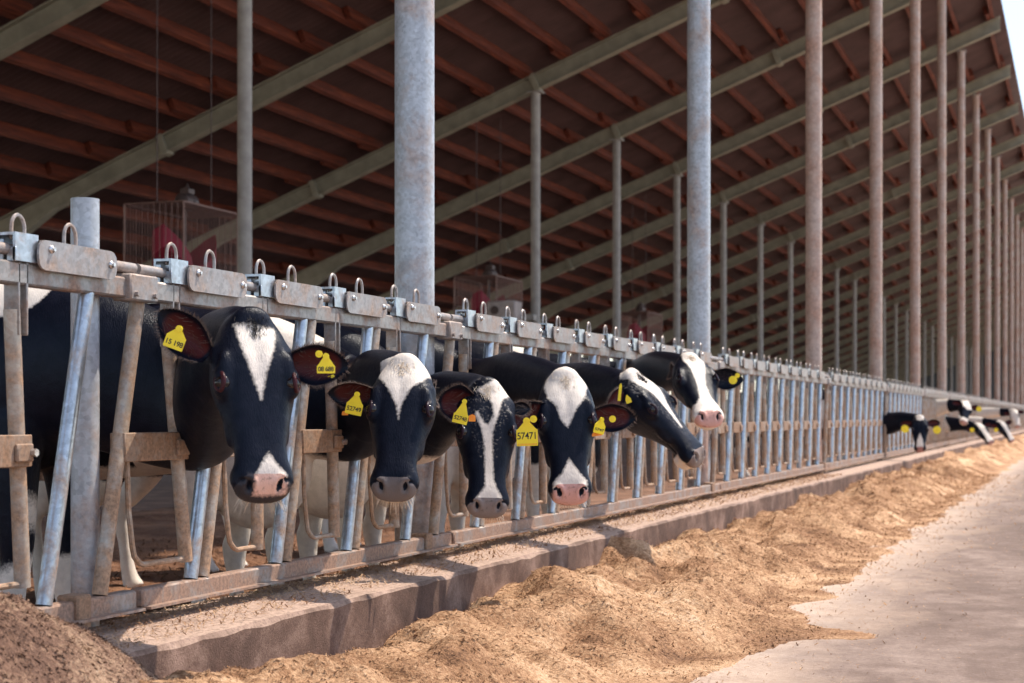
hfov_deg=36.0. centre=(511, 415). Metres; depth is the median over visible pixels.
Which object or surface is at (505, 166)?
roof purlin
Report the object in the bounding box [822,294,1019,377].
roof beam
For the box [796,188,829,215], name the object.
roof purlin
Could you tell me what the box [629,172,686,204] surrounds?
roof purlin
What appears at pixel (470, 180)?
roof purlin
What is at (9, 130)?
roof purlin
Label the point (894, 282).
roof purlin
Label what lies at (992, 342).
roof beam
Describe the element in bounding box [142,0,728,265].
roof beam
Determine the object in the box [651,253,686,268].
roof purlin
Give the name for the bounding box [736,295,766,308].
roof purlin
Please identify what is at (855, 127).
roof purlin
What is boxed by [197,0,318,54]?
roof purlin
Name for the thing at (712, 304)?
roof purlin
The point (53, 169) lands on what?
purlin
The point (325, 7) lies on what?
roof purlin
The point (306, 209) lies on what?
roof purlin
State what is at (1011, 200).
steel column
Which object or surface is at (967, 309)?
roof beam
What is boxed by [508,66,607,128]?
roof purlin
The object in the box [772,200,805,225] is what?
roof purlin
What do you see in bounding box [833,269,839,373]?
post
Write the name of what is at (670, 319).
roof purlin
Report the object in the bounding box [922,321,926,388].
post
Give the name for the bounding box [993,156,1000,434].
steel column
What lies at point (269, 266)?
roof purlin
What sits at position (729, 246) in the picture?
roof purlin
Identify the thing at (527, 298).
roof purlin
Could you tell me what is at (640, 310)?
fan
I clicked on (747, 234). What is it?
roof purlin
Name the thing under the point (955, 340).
post
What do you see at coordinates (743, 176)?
roof purlin
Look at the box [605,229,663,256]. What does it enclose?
roof purlin
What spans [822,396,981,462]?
cow
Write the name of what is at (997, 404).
panel
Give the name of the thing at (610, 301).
roof purlin
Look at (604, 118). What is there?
roof purlin
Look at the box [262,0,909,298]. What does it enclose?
roof beam
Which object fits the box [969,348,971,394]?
post
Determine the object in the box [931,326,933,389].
post
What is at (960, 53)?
steel column
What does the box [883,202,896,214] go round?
roof purlin
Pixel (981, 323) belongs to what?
roof beam
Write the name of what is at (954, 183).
roof purlin
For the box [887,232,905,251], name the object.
roof purlin
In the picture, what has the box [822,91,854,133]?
roof purlin
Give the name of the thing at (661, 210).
roof purlin
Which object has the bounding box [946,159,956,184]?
roof purlin
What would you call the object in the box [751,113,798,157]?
roof purlin
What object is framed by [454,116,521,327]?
fan
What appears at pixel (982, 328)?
roof beam
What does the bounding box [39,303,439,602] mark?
cow
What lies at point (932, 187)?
roof purlin
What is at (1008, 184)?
roof purlin
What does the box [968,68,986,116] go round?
roof purlin
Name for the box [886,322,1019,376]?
roof beam
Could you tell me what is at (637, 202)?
roof purlin
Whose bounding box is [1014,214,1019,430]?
steel column
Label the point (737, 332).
roof purlin
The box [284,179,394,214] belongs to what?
purlin
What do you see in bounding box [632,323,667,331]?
roof purlin
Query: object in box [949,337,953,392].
post
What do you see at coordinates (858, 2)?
roof purlin
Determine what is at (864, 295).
roof purlin
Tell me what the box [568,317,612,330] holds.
roof purlin
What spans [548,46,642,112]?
roof purlin
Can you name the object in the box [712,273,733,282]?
roof purlin
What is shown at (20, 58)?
purlin
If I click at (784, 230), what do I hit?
roof purlin
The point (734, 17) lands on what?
ceiling
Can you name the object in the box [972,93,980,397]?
steel column
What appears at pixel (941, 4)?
steel column
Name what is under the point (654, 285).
roof purlin
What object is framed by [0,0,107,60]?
roof beam
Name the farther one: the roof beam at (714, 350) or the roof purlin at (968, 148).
the roof beam at (714, 350)
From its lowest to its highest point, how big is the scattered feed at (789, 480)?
0.034 m
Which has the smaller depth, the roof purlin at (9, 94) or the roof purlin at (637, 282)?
the roof purlin at (9, 94)
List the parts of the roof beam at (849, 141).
splice plate, splice plate, splice plate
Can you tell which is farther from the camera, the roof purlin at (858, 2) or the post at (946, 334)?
the post at (946, 334)
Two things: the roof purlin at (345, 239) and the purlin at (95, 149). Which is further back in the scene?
the roof purlin at (345, 239)
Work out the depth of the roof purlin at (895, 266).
75.76 m
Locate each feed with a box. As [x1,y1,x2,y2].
[90,473,841,648]
[137,434,1023,682]
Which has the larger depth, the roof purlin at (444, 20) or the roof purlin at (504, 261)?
the roof purlin at (504, 261)
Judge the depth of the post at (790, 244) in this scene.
56.85 m
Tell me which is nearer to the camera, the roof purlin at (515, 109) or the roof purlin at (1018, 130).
the roof purlin at (515, 109)
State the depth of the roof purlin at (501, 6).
28.09 m
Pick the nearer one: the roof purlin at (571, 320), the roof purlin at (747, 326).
the roof purlin at (571, 320)
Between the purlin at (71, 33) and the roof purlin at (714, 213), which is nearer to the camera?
the purlin at (71, 33)
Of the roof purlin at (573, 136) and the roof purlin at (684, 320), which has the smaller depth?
the roof purlin at (573, 136)
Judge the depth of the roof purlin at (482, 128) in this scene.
33.73 m
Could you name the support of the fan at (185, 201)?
hanging from the ceiling
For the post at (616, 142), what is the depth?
35.73 m
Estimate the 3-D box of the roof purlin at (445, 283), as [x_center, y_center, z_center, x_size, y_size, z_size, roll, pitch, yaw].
[-1.837,-3.858,45.986,0.159,0.228,6.520,0,0,20]
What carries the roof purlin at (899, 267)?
attached to the roof beam at (714, 350)
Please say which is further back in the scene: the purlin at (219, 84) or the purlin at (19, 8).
the purlin at (219, 84)
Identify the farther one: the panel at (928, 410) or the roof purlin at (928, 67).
the roof purlin at (928, 67)
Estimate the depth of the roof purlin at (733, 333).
78.72 m
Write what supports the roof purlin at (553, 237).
attached to the roof beam at (849, 141)
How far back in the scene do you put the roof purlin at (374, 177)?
33.74 m
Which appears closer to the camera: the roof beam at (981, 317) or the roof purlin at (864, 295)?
the roof purlin at (864, 295)
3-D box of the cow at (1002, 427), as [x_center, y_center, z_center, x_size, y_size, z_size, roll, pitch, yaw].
[9.746,0.278,36.543,3.564,1.357,1.124,0,0,39]
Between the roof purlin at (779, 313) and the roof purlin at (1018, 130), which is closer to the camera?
the roof purlin at (1018, 130)
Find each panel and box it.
[0,213,158,627]
[92,242,463,608]
[428,298,724,544]
[710,347,831,490]
[822,367,889,467]
[883,378,925,455]
[921,386,950,448]
[947,390,968,443]
[966,394,982,439]
[981,396,993,435]
[992,399,1002,434]
[1001,400,1009,421]
[1008,402,1015,430]
[1014,403,1020,429]
[1020,404,1023,428]
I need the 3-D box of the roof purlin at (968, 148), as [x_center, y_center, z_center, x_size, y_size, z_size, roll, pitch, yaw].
[16.799,-9.133,57.150,0.159,0.228,6.520,0,0,20]
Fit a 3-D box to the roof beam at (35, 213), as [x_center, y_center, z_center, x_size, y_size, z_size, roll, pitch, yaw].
[-2.347,-4.383,25.561,18.000,10.666,0.240,0,0,20]
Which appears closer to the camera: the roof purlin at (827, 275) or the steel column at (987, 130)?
the steel column at (987, 130)
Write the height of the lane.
0.200 m
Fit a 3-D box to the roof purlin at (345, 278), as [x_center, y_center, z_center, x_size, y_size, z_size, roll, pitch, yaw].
[-4.416,-3.589,40.943,0.159,0.228,6.520,0,0,20]
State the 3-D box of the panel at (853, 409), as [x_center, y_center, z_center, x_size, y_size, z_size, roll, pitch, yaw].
[4.495,0.030,20.358,0.092,1.170,5.893,0,0,20]
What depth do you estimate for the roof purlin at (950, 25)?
39.58 m
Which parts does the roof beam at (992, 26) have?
splice plate, splice plate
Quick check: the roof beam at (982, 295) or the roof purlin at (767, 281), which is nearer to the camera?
the roof purlin at (767, 281)
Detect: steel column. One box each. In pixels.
[395,0,433,559]
[687,0,709,498]
[806,0,821,471]
[870,0,881,460]
[910,0,919,452]
[937,0,945,446]
[956,49,966,442]
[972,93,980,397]
[984,128,991,397]
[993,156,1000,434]
[1002,179,1007,400]
[1008,198,1013,431]
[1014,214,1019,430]
[1019,228,1023,403]
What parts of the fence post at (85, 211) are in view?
plate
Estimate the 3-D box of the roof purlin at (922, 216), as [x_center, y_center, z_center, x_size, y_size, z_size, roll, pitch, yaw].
[16.370,-8.170,63.286,0.159,0.228,6.520,0,0,20]
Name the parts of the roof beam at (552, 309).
splice plate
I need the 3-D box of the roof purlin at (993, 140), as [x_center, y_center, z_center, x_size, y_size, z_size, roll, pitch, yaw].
[17.551,-9.441,56.876,0.159,0.228,6.520,0,0,20]
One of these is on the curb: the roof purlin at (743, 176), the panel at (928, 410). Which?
the panel at (928, 410)
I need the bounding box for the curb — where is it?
[95,429,1023,678]
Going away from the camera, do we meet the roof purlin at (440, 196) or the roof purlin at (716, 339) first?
the roof purlin at (440, 196)
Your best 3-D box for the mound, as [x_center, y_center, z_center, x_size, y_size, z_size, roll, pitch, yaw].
[-1.375,0.674,3.506,1.700,0.623,2.850,0,0,20]
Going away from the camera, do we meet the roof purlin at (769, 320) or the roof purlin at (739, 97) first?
the roof purlin at (739, 97)
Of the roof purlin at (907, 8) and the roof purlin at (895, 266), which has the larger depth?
the roof purlin at (895, 266)
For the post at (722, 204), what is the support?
on the floor at (161, 495)
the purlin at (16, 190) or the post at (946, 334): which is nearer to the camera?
the purlin at (16, 190)
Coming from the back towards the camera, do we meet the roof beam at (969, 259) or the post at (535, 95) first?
the roof beam at (969, 259)
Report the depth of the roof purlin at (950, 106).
47.04 m
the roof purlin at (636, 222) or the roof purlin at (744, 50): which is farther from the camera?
the roof purlin at (636, 222)
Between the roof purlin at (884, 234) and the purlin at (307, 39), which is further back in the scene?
the roof purlin at (884, 234)
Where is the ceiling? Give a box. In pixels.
[0,0,1023,376]
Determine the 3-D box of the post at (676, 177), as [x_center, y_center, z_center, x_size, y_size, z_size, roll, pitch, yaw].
[4.297,-2.666,41.085,0.300,7.233,0.240,0,0,20]
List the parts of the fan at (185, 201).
blade, guard frame, motor mount, motor, blade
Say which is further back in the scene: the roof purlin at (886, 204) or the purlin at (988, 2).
the roof purlin at (886, 204)
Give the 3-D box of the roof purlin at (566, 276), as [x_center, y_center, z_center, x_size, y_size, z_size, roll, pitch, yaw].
[1.681,-4.513,50.687,0.159,0.228,6.520,0,0,20]
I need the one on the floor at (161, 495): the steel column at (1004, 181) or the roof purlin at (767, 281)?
the steel column at (1004, 181)
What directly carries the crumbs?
on the lane
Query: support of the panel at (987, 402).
on the curb
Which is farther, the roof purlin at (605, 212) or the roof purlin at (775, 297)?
the roof purlin at (775, 297)
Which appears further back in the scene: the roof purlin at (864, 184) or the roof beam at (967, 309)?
the roof beam at (967, 309)
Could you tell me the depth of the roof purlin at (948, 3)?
36.90 m
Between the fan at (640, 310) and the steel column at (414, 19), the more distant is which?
the fan at (640, 310)
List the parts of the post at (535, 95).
cap plate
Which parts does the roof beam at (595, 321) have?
splice plate, splice plate, splice plate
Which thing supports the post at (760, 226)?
on the floor at (161, 495)
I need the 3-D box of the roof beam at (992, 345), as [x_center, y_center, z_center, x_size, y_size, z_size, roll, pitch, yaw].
[45.661,-4.383,157.604,18.000,10.666,0.240,0,0,20]
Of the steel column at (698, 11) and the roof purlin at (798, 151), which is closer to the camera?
the steel column at (698, 11)
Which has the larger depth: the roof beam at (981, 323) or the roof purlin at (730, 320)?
the roof beam at (981, 323)
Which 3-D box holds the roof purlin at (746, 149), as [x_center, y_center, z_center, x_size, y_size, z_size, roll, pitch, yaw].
[6.433,-7.246,42.979,0.159,0.228,6.520,0,0,20]
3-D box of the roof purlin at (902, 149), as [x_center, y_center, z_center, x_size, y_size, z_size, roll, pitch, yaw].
[13.281,-8.478,52.449,0.159,0.228,6.520,0,0,20]
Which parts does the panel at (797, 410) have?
lock plate, lock plate, lock plate, lock plate, lock rod, rail, rail, lock plate, lock plate, lock plate, lock plate, lock plate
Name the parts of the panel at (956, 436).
rail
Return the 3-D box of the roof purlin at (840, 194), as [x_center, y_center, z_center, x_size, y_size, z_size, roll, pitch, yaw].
[11.025,-7.554,53.269,0.159,0.228,6.520,0,0,20]
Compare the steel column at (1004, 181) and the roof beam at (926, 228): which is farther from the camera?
the roof beam at (926, 228)
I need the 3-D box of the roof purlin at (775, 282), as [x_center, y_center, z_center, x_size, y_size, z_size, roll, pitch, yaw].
[12.369,-5.745,70.720,0.159,0.228,6.520,0,0,20]
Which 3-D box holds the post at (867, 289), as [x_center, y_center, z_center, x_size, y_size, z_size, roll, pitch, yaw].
[17.739,-2.666,78.057,0.300,7.233,0.240,0,0,20]
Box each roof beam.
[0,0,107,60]
[0,0,470,233]
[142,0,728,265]
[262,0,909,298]
[379,16,999,296]
[441,64,1010,320]
[499,103,1018,345]
[549,133,1023,353]
[583,161,1023,357]
[651,184,1023,346]
[680,203,1023,348]
[710,220,1023,356]
[712,236,1019,363]
[727,249,1019,394]
[742,260,1019,379]
[767,270,1019,390]
[798,279,1019,374]
[799,287,1019,386]
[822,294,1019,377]
[822,300,1019,388]
[840,306,1019,381]
[858,312,1019,377]
[866,317,1019,378]
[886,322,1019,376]
[886,326,1019,381]
[890,330,1019,382]
[898,334,1019,383]
[902,337,1019,384]
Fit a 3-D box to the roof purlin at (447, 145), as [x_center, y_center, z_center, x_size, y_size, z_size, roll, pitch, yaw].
[-1.167,-5.706,33.782,0.159,0.228,6.520,0,0,20]
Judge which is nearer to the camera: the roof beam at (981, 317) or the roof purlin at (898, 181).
the roof purlin at (898, 181)
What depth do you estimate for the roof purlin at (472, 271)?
45.44 m
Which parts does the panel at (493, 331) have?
lock plate, lock plate, lock plate, lock rod, rail, rail, lock plate, lock plate, lock plate, lock plate, lock plate, lock plate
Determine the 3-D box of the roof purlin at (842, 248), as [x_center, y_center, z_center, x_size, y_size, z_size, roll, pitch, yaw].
[13.362,-6.938,64.379,0.159,0.228,6.520,0,0,20]
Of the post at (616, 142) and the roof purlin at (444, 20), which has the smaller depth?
the roof purlin at (444, 20)
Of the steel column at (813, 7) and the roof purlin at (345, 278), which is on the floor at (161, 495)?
the steel column at (813, 7)
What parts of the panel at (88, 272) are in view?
rail, lock rod, lock plate, rail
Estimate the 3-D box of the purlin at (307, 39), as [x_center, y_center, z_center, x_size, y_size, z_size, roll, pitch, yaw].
[-2.242,-6.053,28.193,0.159,0.228,6.520,0,0,20]
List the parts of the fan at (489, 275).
blade, guard frame, motor mount, motor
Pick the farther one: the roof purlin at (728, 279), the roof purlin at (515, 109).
the roof purlin at (728, 279)
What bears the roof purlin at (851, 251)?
attached to the roof beam at (926, 228)
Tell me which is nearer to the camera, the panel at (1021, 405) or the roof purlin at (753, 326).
the panel at (1021, 405)
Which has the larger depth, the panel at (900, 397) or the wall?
the wall
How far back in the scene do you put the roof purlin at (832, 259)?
70.43 m
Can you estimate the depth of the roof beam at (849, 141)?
45.92 m
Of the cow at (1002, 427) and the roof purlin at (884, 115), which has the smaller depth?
the cow at (1002, 427)
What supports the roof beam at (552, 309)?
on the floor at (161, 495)
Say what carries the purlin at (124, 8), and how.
attached to the roof beam at (51, 15)
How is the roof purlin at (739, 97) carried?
attached to the roof beam at (992, 26)
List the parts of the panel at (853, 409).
lock plate, lock plate, lock plate, rail, rail, lock plate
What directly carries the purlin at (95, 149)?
attached to the roof beam at (35, 213)
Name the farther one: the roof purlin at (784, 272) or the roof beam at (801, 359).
the roof beam at (801, 359)
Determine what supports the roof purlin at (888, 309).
attached to the roof beam at (969, 259)
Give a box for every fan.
[123,0,236,303]
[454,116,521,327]
[621,190,662,350]
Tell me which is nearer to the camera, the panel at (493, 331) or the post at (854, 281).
the panel at (493, 331)
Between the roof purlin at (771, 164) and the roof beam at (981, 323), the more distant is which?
the roof beam at (981, 323)
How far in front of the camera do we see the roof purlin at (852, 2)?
33.44 m
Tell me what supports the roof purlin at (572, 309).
attached to the roof beam at (595, 321)
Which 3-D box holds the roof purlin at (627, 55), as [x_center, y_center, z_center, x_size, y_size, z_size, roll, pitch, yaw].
[2.592,-7.246,32.415,0.159,0.228,6.520,0,0,20]
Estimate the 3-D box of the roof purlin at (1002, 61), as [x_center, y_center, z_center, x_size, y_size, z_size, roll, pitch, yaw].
[14.462,-9.749,46.039,0.159,0.228,6.520,0,0,20]
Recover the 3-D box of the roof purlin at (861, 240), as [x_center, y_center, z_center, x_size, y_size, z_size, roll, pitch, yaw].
[14.114,-7.246,64.106,0.159,0.228,6.520,0,0,20]
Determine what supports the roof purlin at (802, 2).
attached to the roof beam at (675, 15)
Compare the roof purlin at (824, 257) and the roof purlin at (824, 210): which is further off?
the roof purlin at (824, 257)
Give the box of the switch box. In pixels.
[486,300,536,333]
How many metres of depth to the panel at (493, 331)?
8.63 m
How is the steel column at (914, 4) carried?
on the floor at (161, 495)
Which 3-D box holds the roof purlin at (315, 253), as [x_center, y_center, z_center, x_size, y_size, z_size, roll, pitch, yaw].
[-3.664,-3.897,40.670,0.159,0.228,6.520,0,0,20]
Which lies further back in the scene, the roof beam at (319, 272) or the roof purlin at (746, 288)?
the roof purlin at (746, 288)
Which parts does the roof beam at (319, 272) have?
splice plate, splice plate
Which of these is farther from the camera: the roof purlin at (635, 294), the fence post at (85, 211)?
the roof purlin at (635, 294)
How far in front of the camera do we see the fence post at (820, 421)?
17.59 m
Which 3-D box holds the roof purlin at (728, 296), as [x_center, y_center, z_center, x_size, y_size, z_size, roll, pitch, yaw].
[8.851,-5.090,66.019,0.159,0.228,6.520,0,0,20]
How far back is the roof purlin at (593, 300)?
57.11 m
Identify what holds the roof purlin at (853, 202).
attached to the roof beam at (1018, 167)
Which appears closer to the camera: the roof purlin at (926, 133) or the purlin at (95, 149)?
the purlin at (95, 149)
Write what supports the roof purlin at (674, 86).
attached to the roof beam at (992, 26)
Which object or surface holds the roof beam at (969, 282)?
on the floor at (161, 495)
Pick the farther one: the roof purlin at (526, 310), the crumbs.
the roof purlin at (526, 310)
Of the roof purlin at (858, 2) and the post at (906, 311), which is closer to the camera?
the roof purlin at (858, 2)
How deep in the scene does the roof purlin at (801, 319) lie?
82.74 m
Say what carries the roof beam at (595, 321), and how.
on the floor at (161, 495)
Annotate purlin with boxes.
[0,0,33,16]
[0,9,232,99]
[0,84,150,141]
[0,121,109,162]
[0,154,71,182]
[0,184,32,202]
[0,208,151,247]
[2,50,191,120]
[6,182,209,234]
[45,162,236,218]
[85,141,277,201]
[99,0,274,76]
[113,252,144,263]
[126,120,311,184]
[147,247,292,274]
[167,98,347,167]
[180,229,322,261]
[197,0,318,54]
[210,75,383,149]
[217,217,352,247]
[252,196,382,233]
[253,53,394,124]
[279,262,394,290]
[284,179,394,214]
[297,29,456,113]
[298,0,363,31]
[309,248,394,273]
[320,161,444,204]
[339,234,447,266]
[343,6,494,95]
[356,143,475,189]
[370,219,475,254]
[376,288,461,305]
[393,124,508,174]
[434,14,532,76]
[434,107,541,158]
[434,190,530,229]
[434,262,508,283]
[435,279,486,294]
[437,218,502,241]
[439,307,451,312]
[456,296,528,314]
[457,250,530,272]
[465,175,558,216]
[469,86,574,144]
[480,285,550,305]
[483,0,572,57]
[485,238,561,262]
[497,160,586,203]
[504,274,572,295]
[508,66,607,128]
[513,225,586,251]
[528,263,595,285]
[529,311,573,324]
[530,145,612,190]
[540,302,594,316]
[541,212,611,239]
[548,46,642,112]
[554,252,612,275]
[558,0,611,37]
[560,292,612,307]
[564,128,644,177]
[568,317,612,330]
[570,199,637,228]
[579,240,640,266]
[582,283,634,298]
[588,24,676,96]
[588,308,637,322]
[598,112,674,163]
[599,185,663,217]
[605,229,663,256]
[605,274,655,289]
[608,300,655,312]
[627,0,652,17]
[628,264,672,280]
[629,3,712,79]
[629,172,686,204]
[630,291,672,307]
[631,218,686,246]
[632,96,686,140]
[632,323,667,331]
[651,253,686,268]
[651,282,686,297]
[651,312,685,323]
[657,206,710,234]
[659,158,716,193]
[664,325,686,333]
[668,79,734,136]
[672,273,713,291]
[680,245,719,262]
[682,317,716,329]
[683,0,748,63]
[683,194,734,225]
[686,298,719,308]
[710,65,765,122]
[710,158,743,182]
[710,182,758,215]
[710,289,738,301]
[710,327,738,335]
[710,337,719,341]
[711,234,740,253]
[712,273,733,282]
[715,254,753,274]
[717,303,749,315]
[717,317,733,322]
[719,337,747,345]
[720,129,770,170]
[726,224,757,242]
[726,281,757,293]
[726,320,753,329]
[727,257,1019,379]
[735,331,757,339]
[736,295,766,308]
[737,245,773,266]
[738,170,782,204]
[740,45,796,108]
[742,0,784,46]
[744,272,775,286]
[747,211,785,234]
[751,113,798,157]
[751,324,776,333]
[754,287,783,301]
[763,237,793,256]
[763,307,785,316]
[765,158,805,194]
[765,264,794,278]
[767,318,787,327]
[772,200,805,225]
[772,280,800,294]
[776,28,828,93]
[777,300,800,310]
[781,226,805,245]
[782,98,826,145]
[783,311,805,322]
[785,255,805,267]
[793,146,831,183]
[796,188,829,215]
[797,0,805,11]
[803,216,833,240]
[805,246,831,263]
[822,17,860,79]
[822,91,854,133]
[822,133,857,172]
[822,178,852,206]
[823,273,833,280]
[823,291,833,297]
[825,237,850,255]
[826,207,854,232]
[828,278,849,290]
[829,256,852,273]
[831,291,851,303]
[846,165,869,192]
[846,228,869,247]
[846,271,866,283]
[847,68,883,119]
[847,285,866,297]
[848,0,858,11]
[848,248,869,266]
[849,197,869,219]
[850,120,882,160]
[855,0,893,64]
[867,219,888,239]
[867,240,888,258]
[882,53,909,107]
[882,108,908,150]
[882,256,898,270]
[882,271,897,285]
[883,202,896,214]
[884,170,898,186]
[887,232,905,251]
[888,209,908,231]
[895,177,909,198]
[897,264,909,277]
[898,142,921,176]
[905,6,926,49]
[906,224,923,244]
[909,95,933,138]
[909,200,928,223]
[920,45,936,89]
[920,167,936,196]
[924,130,936,154]
[926,216,936,231]
[946,0,959,34]
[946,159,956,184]
[946,207,956,225]
[948,22,971,81]
[948,104,956,124]
[951,119,968,156]
[953,181,967,206]
[967,147,981,178]
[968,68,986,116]
[979,107,993,146]
[982,6,1001,68]
[985,0,994,18]
[991,136,1004,169]
[999,54,1013,104]
[1005,96,1017,136]
[1007,182,1016,206]
[1016,126,1023,157]
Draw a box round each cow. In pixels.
[0,284,351,601]
[32,318,532,598]
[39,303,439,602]
[100,326,636,587]
[210,337,705,571]
[321,348,744,552]
[725,389,940,476]
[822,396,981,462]
[867,415,1013,454]
[895,408,1023,449]
[945,414,993,445]
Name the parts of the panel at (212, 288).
lock plate, lock rod, rail, lock plate, rail, lock plate, lock plate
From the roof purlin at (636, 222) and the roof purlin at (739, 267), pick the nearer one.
the roof purlin at (636, 222)
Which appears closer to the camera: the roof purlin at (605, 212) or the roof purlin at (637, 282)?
the roof purlin at (605, 212)
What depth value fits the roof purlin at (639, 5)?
29.15 m
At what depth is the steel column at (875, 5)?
22.95 m
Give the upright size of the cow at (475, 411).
1.436 m
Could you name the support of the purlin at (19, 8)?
attached to the roof beam
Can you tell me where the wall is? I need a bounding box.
[920,341,1019,403]
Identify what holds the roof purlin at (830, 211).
attached to the roof beam at (1018, 167)
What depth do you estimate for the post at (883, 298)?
83.25 m
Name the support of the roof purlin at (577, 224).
attached to the roof beam at (849, 141)
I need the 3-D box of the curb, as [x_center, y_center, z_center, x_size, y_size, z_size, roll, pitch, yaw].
[26.575,0.843,80.782,0.465,0.414,168.000,0,0,20]
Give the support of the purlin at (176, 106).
attached to the roof beam at (35, 213)
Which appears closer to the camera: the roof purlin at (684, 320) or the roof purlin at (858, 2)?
the roof purlin at (858, 2)
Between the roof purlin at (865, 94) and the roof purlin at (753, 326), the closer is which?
the roof purlin at (865, 94)
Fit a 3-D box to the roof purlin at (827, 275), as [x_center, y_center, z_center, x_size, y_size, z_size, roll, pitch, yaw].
[13.873,-6.361,70.173,0.159,0.228,6.520,0,0,20]
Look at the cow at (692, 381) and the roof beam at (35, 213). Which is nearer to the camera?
the cow at (692, 381)
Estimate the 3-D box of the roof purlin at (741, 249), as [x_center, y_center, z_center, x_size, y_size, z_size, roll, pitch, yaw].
[9.280,-6.053,59.883,0.159,0.228,6.520,0,0,20]
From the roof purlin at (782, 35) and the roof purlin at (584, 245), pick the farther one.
the roof purlin at (584, 245)
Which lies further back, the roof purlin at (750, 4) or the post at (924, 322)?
the post at (924, 322)
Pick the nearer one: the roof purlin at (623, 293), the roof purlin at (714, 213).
the roof purlin at (714, 213)
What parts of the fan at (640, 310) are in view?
blade, motor mount, motor, guard frame, blade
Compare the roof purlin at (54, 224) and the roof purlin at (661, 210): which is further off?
the roof purlin at (661, 210)
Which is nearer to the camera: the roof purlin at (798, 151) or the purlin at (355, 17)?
the purlin at (355, 17)
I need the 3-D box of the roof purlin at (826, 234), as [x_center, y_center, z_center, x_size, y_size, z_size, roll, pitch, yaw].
[11.536,-6.977,59.063,0.159,0.228,6.520,0,0,20]
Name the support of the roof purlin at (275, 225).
attached to the roof beam at (675, 15)
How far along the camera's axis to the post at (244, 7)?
19.89 m
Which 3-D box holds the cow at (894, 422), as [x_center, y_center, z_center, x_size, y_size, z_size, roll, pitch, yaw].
[4.742,0.277,23.155,3.349,1.358,0.946,0,0,37]
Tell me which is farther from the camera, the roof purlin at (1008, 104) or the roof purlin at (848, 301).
the roof purlin at (848, 301)
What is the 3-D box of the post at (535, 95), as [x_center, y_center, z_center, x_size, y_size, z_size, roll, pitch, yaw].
[0.456,-2.666,30.521,0.300,7.233,0.240,0,0,20]
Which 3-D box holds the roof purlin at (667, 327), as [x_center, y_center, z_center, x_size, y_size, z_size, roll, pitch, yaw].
[7.858,-3.897,72.360,0.159,0.228,6.520,0,0,20]
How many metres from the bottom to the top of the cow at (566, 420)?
1.456 m
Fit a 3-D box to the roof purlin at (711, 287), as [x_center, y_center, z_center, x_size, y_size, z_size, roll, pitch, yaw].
[7.025,-5.129,60.703,0.159,0.228,6.520,0,0,20]
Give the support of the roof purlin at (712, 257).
attached to the roof beam at (595, 321)
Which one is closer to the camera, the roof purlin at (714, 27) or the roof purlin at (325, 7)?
the roof purlin at (325, 7)
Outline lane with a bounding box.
[690,457,1023,682]
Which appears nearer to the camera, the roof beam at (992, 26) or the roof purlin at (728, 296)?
the roof beam at (992, 26)
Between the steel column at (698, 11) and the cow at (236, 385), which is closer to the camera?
the cow at (236, 385)
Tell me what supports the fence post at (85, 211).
on the curb
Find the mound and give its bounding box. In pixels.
[0,591,158,682]
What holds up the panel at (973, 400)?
on the curb
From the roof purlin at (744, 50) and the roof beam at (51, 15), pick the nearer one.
the roof beam at (51, 15)
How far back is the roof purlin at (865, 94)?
40.86 m
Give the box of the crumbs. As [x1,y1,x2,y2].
[632,478,1023,682]
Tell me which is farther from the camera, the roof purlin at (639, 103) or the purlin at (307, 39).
the roof purlin at (639, 103)
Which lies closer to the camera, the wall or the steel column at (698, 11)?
the steel column at (698, 11)
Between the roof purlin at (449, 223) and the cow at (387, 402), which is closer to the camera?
the cow at (387, 402)
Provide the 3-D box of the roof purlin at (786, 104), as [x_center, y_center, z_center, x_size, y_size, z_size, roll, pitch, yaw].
[7.936,-7.862,42.432,0.159,0.228,6.520,0,0,20]
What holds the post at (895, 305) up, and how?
on the floor at (161, 495)
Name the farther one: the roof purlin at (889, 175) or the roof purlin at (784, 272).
the roof purlin at (784, 272)
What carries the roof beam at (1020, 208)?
on the floor at (161, 495)
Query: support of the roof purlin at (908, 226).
attached to the roof beam at (926, 228)
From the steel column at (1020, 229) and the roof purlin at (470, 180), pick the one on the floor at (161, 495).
the steel column at (1020, 229)
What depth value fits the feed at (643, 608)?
6.83 m
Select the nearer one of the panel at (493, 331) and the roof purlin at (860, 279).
the panel at (493, 331)
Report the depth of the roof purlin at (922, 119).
47.71 m
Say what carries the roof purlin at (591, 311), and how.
attached to the roof beam at (1018, 167)
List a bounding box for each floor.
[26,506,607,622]
[42,433,972,519]
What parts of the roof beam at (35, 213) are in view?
splice plate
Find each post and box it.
[71,197,110,630]
[237,0,251,274]
[526,90,544,350]
[609,138,623,360]
[670,174,683,414]
[693,430,710,497]
[717,202,728,421]
[755,224,764,444]
[786,242,794,389]
[812,421,822,472]
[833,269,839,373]
[853,280,857,376]
[867,289,869,378]
[882,297,886,395]
[893,304,898,383]
[904,310,908,385]
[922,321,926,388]
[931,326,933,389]
[946,334,946,389]
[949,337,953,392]
[955,340,956,391]
[965,346,967,395]
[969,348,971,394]
[981,355,982,396]
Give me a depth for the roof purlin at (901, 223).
64.17 m
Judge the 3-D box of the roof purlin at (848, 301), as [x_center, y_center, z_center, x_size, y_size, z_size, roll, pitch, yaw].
[16.962,-6.053,81.010,0.159,0.228,6.520,0,0,20]
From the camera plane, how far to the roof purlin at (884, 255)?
70.89 m
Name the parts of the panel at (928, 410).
rail, rail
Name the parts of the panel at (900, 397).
rail, rail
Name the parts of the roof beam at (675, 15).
splice plate, splice plate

